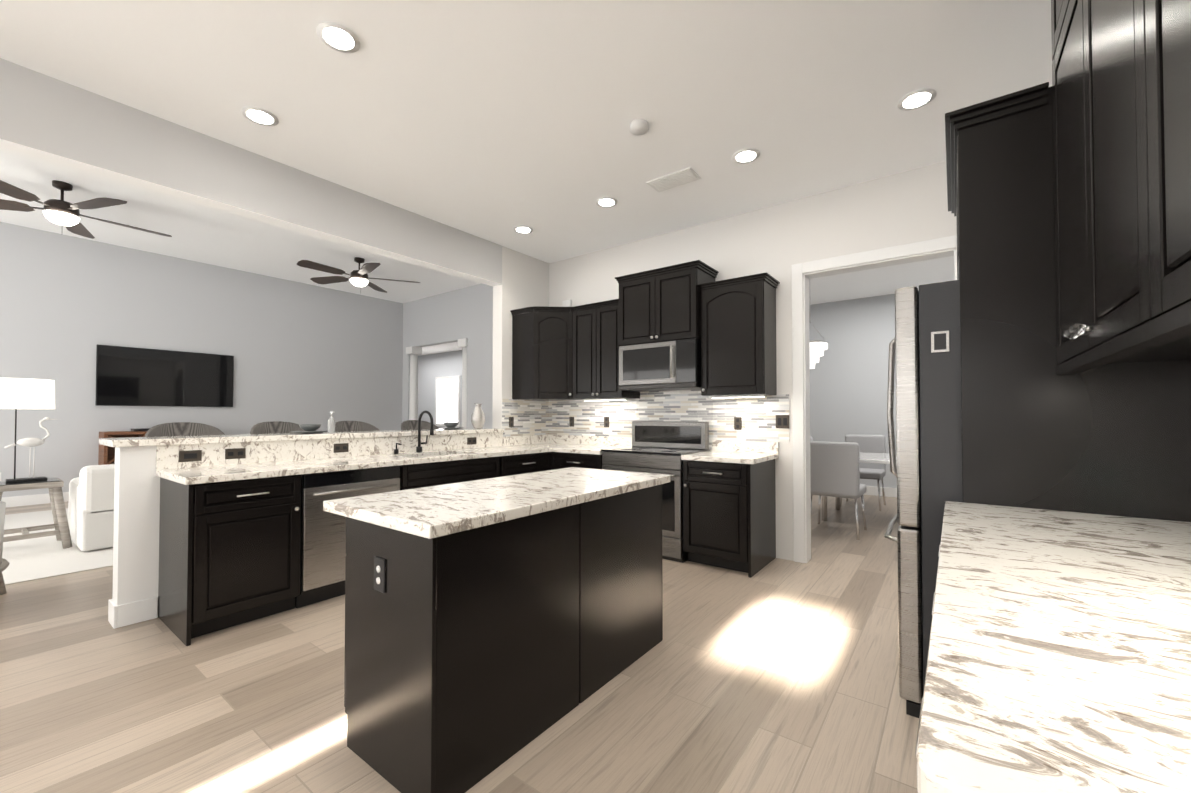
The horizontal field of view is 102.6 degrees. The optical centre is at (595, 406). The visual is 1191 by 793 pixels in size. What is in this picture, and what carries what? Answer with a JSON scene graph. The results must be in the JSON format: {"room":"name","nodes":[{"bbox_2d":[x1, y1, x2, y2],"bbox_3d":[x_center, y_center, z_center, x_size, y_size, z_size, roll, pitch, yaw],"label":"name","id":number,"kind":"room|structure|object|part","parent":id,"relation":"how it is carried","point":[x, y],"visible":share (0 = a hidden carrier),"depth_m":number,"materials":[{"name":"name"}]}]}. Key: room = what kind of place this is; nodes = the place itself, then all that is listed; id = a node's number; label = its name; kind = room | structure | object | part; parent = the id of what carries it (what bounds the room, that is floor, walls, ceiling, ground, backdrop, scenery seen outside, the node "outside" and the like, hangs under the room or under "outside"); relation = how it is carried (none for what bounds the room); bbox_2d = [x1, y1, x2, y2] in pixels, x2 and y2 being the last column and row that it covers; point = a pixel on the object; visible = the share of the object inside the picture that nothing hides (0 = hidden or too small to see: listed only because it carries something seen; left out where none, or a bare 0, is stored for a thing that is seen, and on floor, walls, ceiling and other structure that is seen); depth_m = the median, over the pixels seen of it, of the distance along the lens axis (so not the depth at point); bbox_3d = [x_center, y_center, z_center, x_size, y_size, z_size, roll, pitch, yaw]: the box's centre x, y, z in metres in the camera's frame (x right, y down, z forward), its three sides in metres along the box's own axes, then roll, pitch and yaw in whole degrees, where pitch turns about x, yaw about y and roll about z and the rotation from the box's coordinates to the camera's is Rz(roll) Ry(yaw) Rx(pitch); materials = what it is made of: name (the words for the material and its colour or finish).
{"room":"kitchen","nodes":[
{"label":"kitchen","id":0,"kind":"room"},
{"bbox_2d":[0,222,402,496],"bbox_3d":[-7.867,-0.564,6.708,0.150,3.850,11.350,-1,-1,37],"label":"wall","id":1,"kind":"structure","parent":0,"point":[302,353],"depth_m":7.79,"materials":[{"name":"grey paint"}]},
{"bbox_2d":[1,492,68,507],"bbox_3d":[-7.847,1.289,6.567,0.014,0.140,11.200,-1,-1,37],"label":"baseboard","id":2,"kind":"structure","parent":1,"relation":"attached to","point":[25,500],"depth_m":6.59,"materials":[{"name":"white paint"}]},
{"bbox_2d":[95,344,233,406],"bbox_3d":[-6.934,-0.465,7.781,0.045,0.910,1.690,-1,-1,37],"label":"television","id":3,"kind":"object","parent":1,"relation":"attached to","point":[129,376],"visible":0.98,"depth_m":7.68,"materials":[{"name":"black plastic"}]},
{"bbox_2d":[0,149,480,302],"bbox_3d":[-5.411,-2.570,4.893,6.300,0.100,11.350,-1,-1,37],"label":"ceiling","id":4,"kind":"structure","parent":0,"point":[203,234],"depth_m":6.91,"materials":[{"name":"white paint"}]},
{"bbox_2d":[0,180,171,238],"bbox_3d":[-5.962,-2.216,5.413,1.823,0.589,1.771,-1,-1,37],"label":"ceiling fan","id":5,"kind":"object","parent":4,"relation":"hanging from","point":[61,211],"visible":1,"depth_m":5.26,"materials":[{"name":"brown metal"}]},
{"bbox_2d":[297,257,419,292],"bbox_3d":[-3.956,-2.173,7.880,1.821,0.589,1.779,-1,-1,37],"label":"ceiling fan","id":6,"kind":"object","parent":4,"relation":"hanging from","point":[359,277],"visible":1,"depth_m":7.83,"materials":[{"name":"brown metal"}]},
{"bbox_2d":[0,58,548,605],"bbox_3d":[-2.880,-0.630,2.859,0.150,3.850,11.200,-1,-1,37],"label":"wall","id":7,"kind":"structure","parent":0,"point":[46,118],"depth_m":3.10,"materials":[{"name":"grey paint"}]},
{"bbox_2d":[108,597,157,628],"bbox_3d":[-1.980,1.250,4.024,0.177,0.130,2.985,-1,-1,37],"label":"baseboard","id":8,"kind":"structure","parent":7,"relation":"attached to","point":[126,614],"depth_m":2.85,"materials":[{"name":"white paint"}]},
{"bbox_2d":[502,399,548,436],"bbox_3d":[-0.791,0.121,5.487,0.009,0.412,0.747,-1,-1,37],"label":"wall tile","id":9,"kind":"structure","parent":7,"relation":"attached to","point":[531,417],"depth_m":5.47,"materials":[{"name":"tile"}]},
{"bbox_2d":[509,417,513,426],"bbox_3d":[-0.931,0.167,5.284,0.009,0.115,0.070,-1,-1,37],"label":"electrical outlet","id":10,"kind":"object","parent":9,"relation":"attached to","point":[511,421],"visible":1,"depth_m":5.28,"materials":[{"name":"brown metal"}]},
{"bbox_2d":[402,283,492,427],"bbox_3d":[-1.982,-0.519,9.287,6.150,3.850,0.150,-1,-1,37],"label":"wall","id":11,"kind":"structure","parent":0,"point":[451,316],"depth_m":9.73,"materials":[{"name":"grey paint"}]},
{"bbox_2d":[0,495,918,792],"bbox_3d":[-3.514,1.394,5.681,19.200,0.100,15.000,-1,-1,37],"label":"floor","id":12,"kind":"structure","parent":0,"point":[778,675],"depth_m":2.10,"materials":[{"name":"brown wood"}]},
{"bbox_2d":[0,501,8,594],"bbox_3d":[-4.190,0.927,2.830,0.789,0.744,0.908,-1,-1,37],"label":"barrel chair","id":13,"kind":"object","parent":12,"relation":"on","point":[4,564],"visible":1,"depth_m":3.16,"materials":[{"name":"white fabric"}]},
{"bbox_2d":[2,508,112,584],"bbox_3d":[-5.607,1.328,5.005,3.870,0.008,4.600,-1,-1,37],"label":"living room rug","id":14,"kind":"object","parent":12,"relation":"on","point":[37,558],"visible":0.17,"depth_m":4.21,"materials":[{"name":"white carpet"}]},
{"bbox_2d":[0,477,71,548],"bbox_3d":[-5.205,0.991,4.357,0.540,0.624,0.540,-1,-1,37],"label":"end table","id":15,"kind":"object","parent":14,"relation":"on","point":[54,486],"visible":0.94,"depth_m":4.38,"materials":[{"name":"grey wood"}]},
{"bbox_2d":[0,378,54,482],"bbox_3d":[-5.206,0.213,4.369,0.370,0.930,0.405,-1,-1,37],"label":"lamp","id":16,"kind":"object","parent":15,"relation":"on","point":[19,393],"visible":1,"depth_m":4.30,"materials":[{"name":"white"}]},
{"bbox_2d":[68,464,114,550],"bbox_3d":[-4.686,0.930,4.881,0.900,0.760,0.880,-1,-1,37],"label":"armchair","id":17,"kind":"object","parent":14,"relation":"on","point":[91,509],"visible":0.4,"depth_m":4.35,"materials":[{"name":"white fabric"}]},
{"bbox_2d":[98,431,146,464],"bbox_3d":[-6.844,0.875,7.522,0.444,1.000,1.340,-1,-1,37],"label":"media console","id":18,"kind":"object","parent":12,"relation":"on","point":[106,455],"visible":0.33,"depth_m":7.07,"materials":[{"name":"brown wood"}]},
{"bbox_2d":[131,428,149,430],"bbox_3d":[-6.926,0.353,7.436,0.260,0.039,0.430,-1,-1,37],"label":"cable box","id":19,"kind":"object","parent":18,"relation":"on","point":[140,429],"visible":0.52,"depth_m":7.28,"materials":[{"name":"black plastic"}]},
{"bbox_2d":[145,422,224,436],"bbox_3d":[-3.095,0.714,3.624,0.465,1.191,0.500,-1,-1,37],"label":"bar stool","id":20,"kind":"object","parent":12,"relation":"on","point":[180,429],"visible":0.04,"depth_m":3.76,"materials":[{"name":"black"}]},
{"bbox_2d":[250,421,303,433],"bbox_3d":[-2.704,0.723,4.144,0.465,1.191,0.500,-1,-1,37],"label":"bar stool","id":21,"kind":"object","parent":12,"relation":"on","point":[272,427],"visible":0.06,"depth_m":4.27,"materials":[{"name":"black"}]},
{"bbox_2d":[295,466,399,607],"bbox_3d":[-1.868,0.872,3.455,0.599,0.868,0.666,-1,-1,37],"label":"dishwasher","id":22,"kind":"object","parent":12,"relation":"on","point":[322,553],"visible":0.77,"depth_m":3.15,"materials":[{"name":"silver metal"}]},
{"bbox_2d":[158,452,550,645],"bbox_3d":[-1.371,0.883,4.169,0.650,0.870,3.548,-1,-1,37],"label":"base cabinet","id":23,"kind":"object","parent":12,"relation":"on","point":[229,553],"visible":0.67,"depth_m":2.80,"materials":[{"name":"black wood"}]},
{"bbox_2d":[99,428,582,484],"bbox_3d":[-1.603,0.439,4.213,1.040,0.440,3.768,-1,-1,37],"label":"countertop","id":24,"kind":"structure","parent":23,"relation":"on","point":[277,454],"depth_m":3.52,"materials":[{"name":"white stone"}]},
{"bbox_2d":[179,450,201,461],"bbox_3d":[-2.593,0.314,3.053,0.010,0.070,0.115,-1,-1,37],"label":"outlet","id":25,"kind":"object","parent":24,"relation":"attached to","point":[190,455],"visible":1,"depth_m":3.05,"materials":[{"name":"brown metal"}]},
{"bbox_2d":[225,448,245,458],"bbox_3d":[-2.449,0.317,3.245,0.009,0.070,0.115,-1,-1,37],"label":"outlet","id":26,"kind":"object","parent":24,"relation":"attached to","point":[235,453],"visible":1,"depth_m":3.24,"materials":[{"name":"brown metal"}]},
{"bbox_2d":[291,424,326,432],"bbox_3d":[-2.304,0.175,3.852,0.270,0.072,0.270,-1,-1,37],"label":"place setting","id":27,"kind":"object","parent":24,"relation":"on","point":[309,428],"visible":0.92,"depth_m":3.79,"materials":[{"name":"grey ceramic"}]},
{"bbox_2d":[327,411,334,432],"bbox_3d":[-2.141,0.124,3.868,0.058,0.175,0.055,-1,-1,37],"label":"bottle","id":28,"kind":"object","parent":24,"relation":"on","point":[331,424],"visible":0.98,"depth_m":3.85,"materials":[{"name":"white plastic"}]},
{"bbox_2d":[334,443,348,452],"bbox_3d":[-2.028,0.327,3.804,0.009,0.070,0.115,-1,-1,37],"label":"outlet","id":29,"kind":"object","parent":24,"relation":"attached to","point":[342,447],"visible":1,"depth_m":3.80,"materials":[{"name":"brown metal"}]},
{"bbox_2d":[394,443,401,453],"bbox_3d":[-1.700,0.358,4.108,0.088,0.095,0.036,-1,-1,37],"label":"soap dispenser","id":30,"kind":"object","parent":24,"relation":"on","point":[396,450],"visible":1,"depth_m":4.11,"materials":[{"name":"black"}]},
{"bbox_2d":[416,411,433,451],"bbox_3d":[-1.500,0.220,4.269,0.232,0.375,0.107,-1,-1,37],"label":"faucet","id":31,"kind":"object","parent":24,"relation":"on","point":[419,448],"visible":1,"depth_m":4.28,"materials":[{"name":"black metal"}]},
{"bbox_2d":[440,422,463,428],"bbox_3d":[-1.492,0.194,4.930,0.270,0.072,0.270,-1,-1,37],"label":"place setting","id":32,"kind":"object","parent":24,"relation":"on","point":[450,425],"visible":1,"depth_m":4.88,"materials":[{"name":"grey ceramic"}]},
{"bbox_2d":[467,437,476,444],"bbox_3d":[-1.252,0.344,4.835,0.009,0.070,0.115,-1,-1,37],"label":"outlet","id":33,"kind":"object","parent":24,"relation":"attached to","point":[471,440],"visible":1,"depth_m":4.83,"materials":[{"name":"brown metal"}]},
{"bbox_2d":[471,403,484,428],"bbox_3d":[-1.263,0.098,5.135,0.150,0.270,0.150,-1,-1,37],"label":"vase","id":34,"kind":"object","parent":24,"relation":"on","point":[478,418],"visible":0.98,"depth_m":5.09,"materials":[{"name":"white ceramic"}]},
{"bbox_2d":[335,421,379,431],"bbox_3d":[-2.313,0.732,4.663,0.465,1.191,0.500,-1,-1,37],"label":"bar stool","id":35,"kind":"object","parent":12,"relation":"on","point":[343,426],"visible":0.04,"depth_m":4.83,"materials":[{"name":"black"}]},
{"bbox_2d":[406,346,421,419],"bbox_3d":[-4.162,0.034,10.913,0.260,2.800,0.260,-1,-1,37],"label":"column","id":36,"kind":"structure","parent":12,"relation":"on","point":[413,352],"depth_m":10.85,"materials":[{"name":"white paint"}]},
{"bbox_2d":[401,420,439,429],"bbox_3d":[-1.880,0.742,5.238,0.465,1.191,0.500,-1,-1,37],"label":"bar stool","id":37,"kind":"object","parent":12,"relation":"on","point":[409,425],"visible":0.08,"depth_m":5.38,"materials":[{"name":"black"}]},
{"bbox_2d":[458,338,467,427],"bbox_3d":[-2.644,0.014,9.770,0.260,2.800,0.260,-1,-1,37],"label":"column","id":38,"kind":"structure","parent":12,"relation":"on","point":[463,343],"depth_m":9.69,"materials":[{"name":"white paint"}]},
{"bbox_2d":[344,484,662,792],"bbox_3d":[-0.322,0.850,2.254,0.638,0.870,1.462,-1,-1,37],"label":"kitchen island","id":39,"kind":"object","parent":12,"relation":"on","point":[474,656],"visible":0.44,"depth_m":1.72,"materials":[{"name":"black wood"}]},
{"bbox_2d":[374,556,385,592],"bbox_3d":[-0.754,0.585,1.663,0.070,0.115,0.008,-1,-1,37],"label":"outlet","id":40,"kind":"object","parent":39,"relation":"attached to","point":[379,574],"visible":1,"depth_m":1.66,"materials":[{"name":"black plastic"}]},
{"bbox_2d":[323,467,669,538],"bbox_3d":[-0.324,0.394,2.263,0.710,0.040,1.530,-1,-1,37],"label":"island countertop","id":41,"kind":"structure","parent":39,"relation":"on","point":[430,512],"depth_m":1.92,"materials":[{"name":"white stone"}]},
{"bbox_2d":[551,452,603,469],"bbox_3d":[-0.015,0.897,4.967,0.656,0.870,0.640,-1,-1,37],"label":"base cabinet","id":42,"kind":"object","parent":12,"relation":"on","point":[559,460],"depth_m":4.72,"materials":[{"name":"black wood"}]},
{"bbox_2d":[601,421,709,562],"bbox_3d":[0.552,0.731,4.476,0.838,1.185,0.651,-1,-1,37],"label":"range","id":43,"kind":"object","parent":12,"relation":"on","point":[659,447],"visible":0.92,"depth_m":4.31,"materials":[{"name":"silver metal"}]},
{"bbox_2d":[683,459,775,577],"bbox_3d":[1.152,0.881,4.089,0.578,0.870,0.640,-1,-1,37],"label":"base cabinet","id":44,"kind":"object","parent":12,"relation":"on","point":[729,515],"depth_m":3.84,"materials":[{"name":"black wood"}]},
{"bbox_2d":[549,435,778,463],"bbox_3d":[0.329,0.386,4.706,2.687,0.140,0.658,-1,-1,37],"label":"countertop","id":45,"kind":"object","parent":44,"relation":"on","point":[742,452],"visible":0.88,"depth_m":4.39,"materials":[{"name":"white stone"}]},
{"bbox_2d":[810,441,866,539],"bbox_3d":[2.584,0.850,5.111,0.500,0.972,0.551,-1,-1,37],"label":"dining chair","id":46,"kind":"object","parent":12,"relation":"on","point":[834,469],"visible":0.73,"depth_m":4.88,"materials":[{"name":"grey fabric"}]},
{"bbox_2d":[822,452,896,520],"bbox_3d":[3.625,0.960,5.445,2.000,0.760,1.100,-1,-1,37],"label":"dining table","id":47,"kind":"object","parent":12,"relation":"on","point":[877,458],"visible":0.15,"depth_m":5.61,"materials":[{"name":"white"}]},
{"bbox_2d":[840,434,885,510],"bbox_3d":[3.672,0.875,6.556,0.500,0.972,0.551,-1,-1,37],"label":"dining chair","id":48,"kind":"object","parent":12,"relation":"on","point":[872,444],"visible":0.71,"depth_m":6.61,"materials":[{"name":"grey fabric"}]},
{"bbox_2d":[915,545,939,757],"bbox_3d":[1.103,0.828,0.961,0.690,0.870,1.758,-1,-1,37],"label":"base cabinet","id":49,"kind":"object","parent":12,"relation":"on","point":[922,697],"depth_m":0.72,"materials":[{"name":"black wood"}]},
{"bbox_2d":[917,501,1190,792],"bbox_3d":[1.103,0.322,0.957,0.673,0.140,1.778,-1,-1,37],"label":"countertop","id":50,"kind":"structure","parent":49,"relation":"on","point":[1059,656],"depth_m":0.66,"materials":[{"name":"white stone"}]},
{"bbox_2d":[895,280,962,717],"bbox_3d":[1.861,0.390,2.123,0.810,1.785,0.902,-1,-1,37],"label":"fridge","id":51,"kind":"object","parent":12,"relation":"on","point":[940,421],"depth_m":1.96,"materials":[{"name":"grey metal"}]},
{"bbox_2d":[884,338,896,541],"bbox_3d":[1.514,0.109,2.393,0.080,0.977,0.736,-1,-1,37],"label":"handle","id":52,"kind":"object","parent":51,"relation":"attached to","point":[890,417],"visible":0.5,"depth_m":2.37,"materials":[{"name":"silver metal"}]},
{"bbox_3d":[1.572,0.394,2.344,0.081,1.785,0.896,-1,-1,37],"label":"fridge door","id":53,"kind":"part","parent":51,"relation":"part of","materials":[{"name":"silver metal"}]},
{"bbox_3d":[1.392,-0.263,1.926,0.060,0.085,0.005,-1,-1,37],"label":"fridge magnet frame","id":54,"kind":"part","parent":51,"relation":"part of","materials":[{"name":"white plastic"}]},
{"bbox_2d":[945,82,1190,521],"bbox_3d":[1.946,0.072,2.068,0.658,2.420,1.080,-1,-1,37],"label":"surround","id":55,"kind":"object","parent":12,"relation":"on","point":[1113,439],"visible":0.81,"depth_m":1.73,"materials":[{"name":"black wood"}]},
{"bbox_2d":[0,0,1052,355],"bbox_3d":[-3.514,-1.806,5.736,19.200,0.100,15.000,-1,-1,37],"label":"ceiling","id":56,"kind":"structure","parent":0,"point":[494,120],"depth_m":2.72,"materials":[{"name":"white paint"}]},
{"bbox_2d":[241,107,278,125],"bbox_3d":[-2.071,-1.796,2.947,0.190,0.014,0.190,-1,-1,37],"label":"recessed light","id":57,"kind":"object","parent":56,"relation":"in","point":[260,116],"visible":0.98,"depth_m":2.94,"materials":[{"name":"white paint"}]},
{"bbox_2d":[316,22,359,52],"bbox_3d":[-1.257,-1.807,2.333,0.190,0.014,0.190,-1,-1,37],"label":"recessed light","id":58,"kind":"object","parent":56,"relation":"in","point":[338,37],"visible":0.96,"depth_m":2.32,"materials":[{"name":"white paint"}]},
{"bbox_2d":[514,226,532,233],"bbox_3d":[-0.718,-1.765,4.744,0.190,0.014,0.190,-1,-1,37],"label":"recessed light","id":59,"kind":"object","parent":56,"relation":"in","point":[523,229],"visible":0.96,"depth_m":4.73,"materials":[{"name":"white paint"}]},
{"bbox_2d":[596,197,617,206],"bbox_3d":[0.097,-1.776,4.131,0.190,0.014,0.190,-1,-1,37],"label":"recessed light","id":60,"kind":"object","parent":56,"relation":"in","point":[606,202],"visible":0.98,"depth_m":4.12,"materials":[{"name":"white paint"}]},
{"bbox_2d":[630,119,648,134],"bbox_3d":[0.279,-1.784,3.042,0.120,0.034,0.120,-1,-1,37],"label":"smoke detector","id":61,"kind":"object","parent":56,"relation":"attached to","point":[639,126],"visible":1,"depth_m":3.02,"materials":[{"name":"white plastic"}]},
{"bbox_2d":[646,167,700,191],"bbox_3d":[0.614,-1.781,3.754,0.380,0.015,0.200,-1,-1,37],"label":"ceiling vent","id":62,"kind":"object","parent":56,"relation":"in","point":[675,179],"visible":0.98,"depth_m":3.73,"materials":[{"name":"white metal"}]},
{"bbox_2d":[732,149,759,163],"bbox_3d":[1.071,-1.788,3.397,0.190,0.014,0.190,-1,-1,37],"label":"recessed light","id":63,"kind":"object","parent":56,"relation":"in","point":[743,156],"visible":1,"depth_m":3.39,"materials":[{"name":"white paint"}]},
{"bbox_2d":[809,279,827,368],"bbox_3d":[2.696,-1.116,5.993,0.410,1.270,0.410,-1,-1,37],"label":"dining chandelier","id":64,"kind":"object","parent":56,"relation":"hanging from","point":[818,348],"visible":0.6,"depth_m":5.85,"materials":[{"name":"silver metal"}]},
{"bbox_2d":[897,89,936,110],"bbox_3d":[1.878,-1.799,2.789,0.190,0.014,0.190,-1,-1,37],"label":"recessed light","id":65,"kind":"object","parent":56,"relation":"in","point":[916,99],"visible":0.96,"depth_m":2.78,"materials":[{"name":"white paint"}]},
{"bbox_2d":[418,291,918,487],"bbox_3d":[0.160,-0.120,10.671,19.300,3.100,0.150,-1,-1,37],"label":"wall","id":66,"kind":"structure","parent":0,"point":[848,383],"depth_m":7.67,"materials":[{"name":"grey paint"}]},
{"bbox_2d":[435,375,459,426],"bbox_3d":[-4.327,-0.164,13.939,1.160,1.460,0.030,-1,-1,37],"label":"window","id":67,"kind":"structure","parent":66,"relation":"in","point":[447,378],"depth_m":13.93,"materials":[{"name":"white paint"}]},
{"bbox_2d":[437,378,457,423],"bbox_3d":[-4.324,-0.164,13.944,1.000,1.300,0.013,-1,-1,37],"label":"window panel","id":68,"kind":"object","parent":67,"relation":"attached to","point":[452,400],"visible":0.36,"depth_m":13.91,"materials":[{"name":"white"}]},
{"bbox_2d":[863,486,896,496],"bbox_3d":[4.385,1.303,7.362,6.000,0.140,0.014,-1,-1,37],"label":"baseboard","id":69,"kind":"structure","parent":66,"relation":"attached to","point":[888,491],"depth_m":7.34,"materials":[{"name":"white paint"}]},
{"bbox_2d":[549,161,956,560],"bbox_3d":[1.310,-0.227,4.486,4.880,3.100,0.150,-1,-1,37],"label":"wall","id":70,"kind":"structure","parent":0,"point":[777,242],"depth_m":4.14,"materials":[{"name":"white paint"}]},
{"bbox_2d":[511,306,573,400],"bbox_3d":[-0.466,-0.562,5.345,0.712,0.960,0.619,-1,-1,37],"label":"upper cabinet","id":71,"kind":"object","parent":70,"relation":"attached to","point":[564,353],"depth_m":5.12,"materials":[{"name":"black wood"}]},
{"bbox_2d":[562,300,571,306],"bbox_3d":[-0.335,-1.217,5.626,0.120,0.080,0.034,-1,-1,37],"label":"fire alarm","id":72,"kind":"object","parent":70,"relation":"attached to","point":[567,303],"visible":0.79,"depth_m":5.60,"materials":[{"name":"white plastic"}]},
{"bbox_2d":[574,300,639,399],"bbox_3d":[0.085,-0.566,5.079,0.685,0.960,0.381,-1,-1,37],"label":"upper cabinet","id":73,"kind":"object","parent":70,"relation":"attached to","point":[596,350],"depth_m":4.93,"materials":[{"name":"black wood"}]},
{"bbox_2d":[583,398,626,400],"bbox_3d":[0.098,-0.077,5.068,0.540,0.018,0.050,-1,-1,37],"label":"under-cabinet light","id":74,"kind":"object","parent":73,"relation":"attached to","point":[604,399],"visible":0.93,"depth_m":5.04,"materials":[{"name":"white plastic"}]},
{"bbox_2d":[618,264,717,347],"bbox_3d":[0.682,-0.923,4.610,0.830,0.647,0.422,-1,-1,37],"label":"upper cabinet","id":75,"kind":"object","parent":70,"relation":"attached to","point":[664,305],"depth_m":4.41,"materials":[{"name":"black wood"}]},
{"bbox_2d":[619,339,700,391],"bbox_3d":[0.669,-0.382,4.584,0.820,0.430,0.464,-1,-1,37],"label":"microwave","id":76,"kind":"object","parent":75,"relation":"attached to","point":[669,366],"visible":0.98,"depth_m":4.40,"materials":[{"name":"silver metal"}]},
{"bbox_2d":[549,390,789,450],"bbox_3d":[0.552,0.281,4.947,2.798,0.900,0.009,-1,-1,37],"label":"wall tile","id":77,"kind":"structure","parent":70,"relation":"attached to","point":[758,415],"depth_m":4.74,"materials":[{"name":"tile"}]},
{"bbox_2d":[569,417,573,426],"bbox_3d":[-0.277,0.172,5.562,0.070,0.115,0.009,-1,-1,37],"label":"electrical outlet","id":78,"kind":"object","parent":77,"relation":"attached to","point":[571,421],"visible":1,"depth_m":5.56,"materials":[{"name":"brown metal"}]},
{"bbox_2d":[604,417,608,426],"bbox_3d":[0.122,0.167,5.261,0.070,0.115,0.009,-1,-1,37],"label":"electrical outlet","id":79,"kind":"object","parent":77,"relation":"attached to","point":[606,421],"visible":1,"depth_m":5.26,"materials":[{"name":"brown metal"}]},
{"bbox_2d":[734,417,741,429],"bbox_3d":[1.304,0.151,4.371,0.070,0.115,0.009,-1,-1,37],"label":"electrical outlet","id":80,"kind":"object","parent":77,"relation":"attached to","point":[737,423],"visible":1,"depth_m":4.37,"materials":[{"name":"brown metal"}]},
{"bbox_2d":[776,415,788,427],"bbox_3d":[1.620,0.127,4.134,0.114,0.116,0.010,-1,-1,37],"label":"light switch","id":81,"kind":"object","parent":77,"relation":"attached to","point":[782,421],"visible":1,"depth_m":4.13,"materials":[{"name":"brown metal"}]},
{"bbox_2d":[701,276,777,395],"bbox_3d":[1.260,-0.581,4.213,0.555,0.960,0.352,-1,-1,37],"label":"upper cabinet","id":82,"kind":"object","parent":70,"relation":"attached to","point":[738,342],"depth_m":4.06,"materials":[{"name":"black wood"}]},
{"bbox_2d":[710,395,765,397],"bbox_3d":[1.249,-0.091,4.202,0.480,0.018,0.050,-1,-1,37],"label":"under-cabinet light","id":83,"kind":"object","parent":82,"relation":"attached to","point":[740,396],"visible":0.96,"depth_m":4.17,"materials":[{"name":"white plastic"}]},
{"bbox_2d":[792,235,956,562],"bbox_3d":[2.229,0.041,3.789,1.220,2.540,0.186,-1,-1,37],"label":"door frame","id":84,"kind":"structure","parent":70,"relation":"attached to","point":[935,248],"depth_m":4.04,"materials":[{"name":"white paint"}]},
{"bbox_3d":[0.343,-0.317,-0.731,0.150,3.100,9.350,-1,-1,37],"label":"wall","id":85,"kind":"structure","parent":0,"visible":0},
{"bbox_2d":[1051,0,1190,371],"bbox_3d":[1.445,-0.993,1.164,0.350,1.677,1.071,-1,-1,37],"label":"upper cabinet","id":86,"kind":"object","parent":85,"relation":"attached to","point":[1121,82],"depth_m":1.26,"materials":[{"name":"black wood"}]},
{"bbox_2d":[1119,0,1190,335],"bbox_3d":[0.876,-1.006,0.408,0.350,1.677,1.071,-1,-1,37],"label":"upper cabinet","id":87,"kind":"object","parent":85,"relation":"attached to","point":[1156,34],"depth_m":0.84,"materials":[{"name":"black wood"}]}
]}

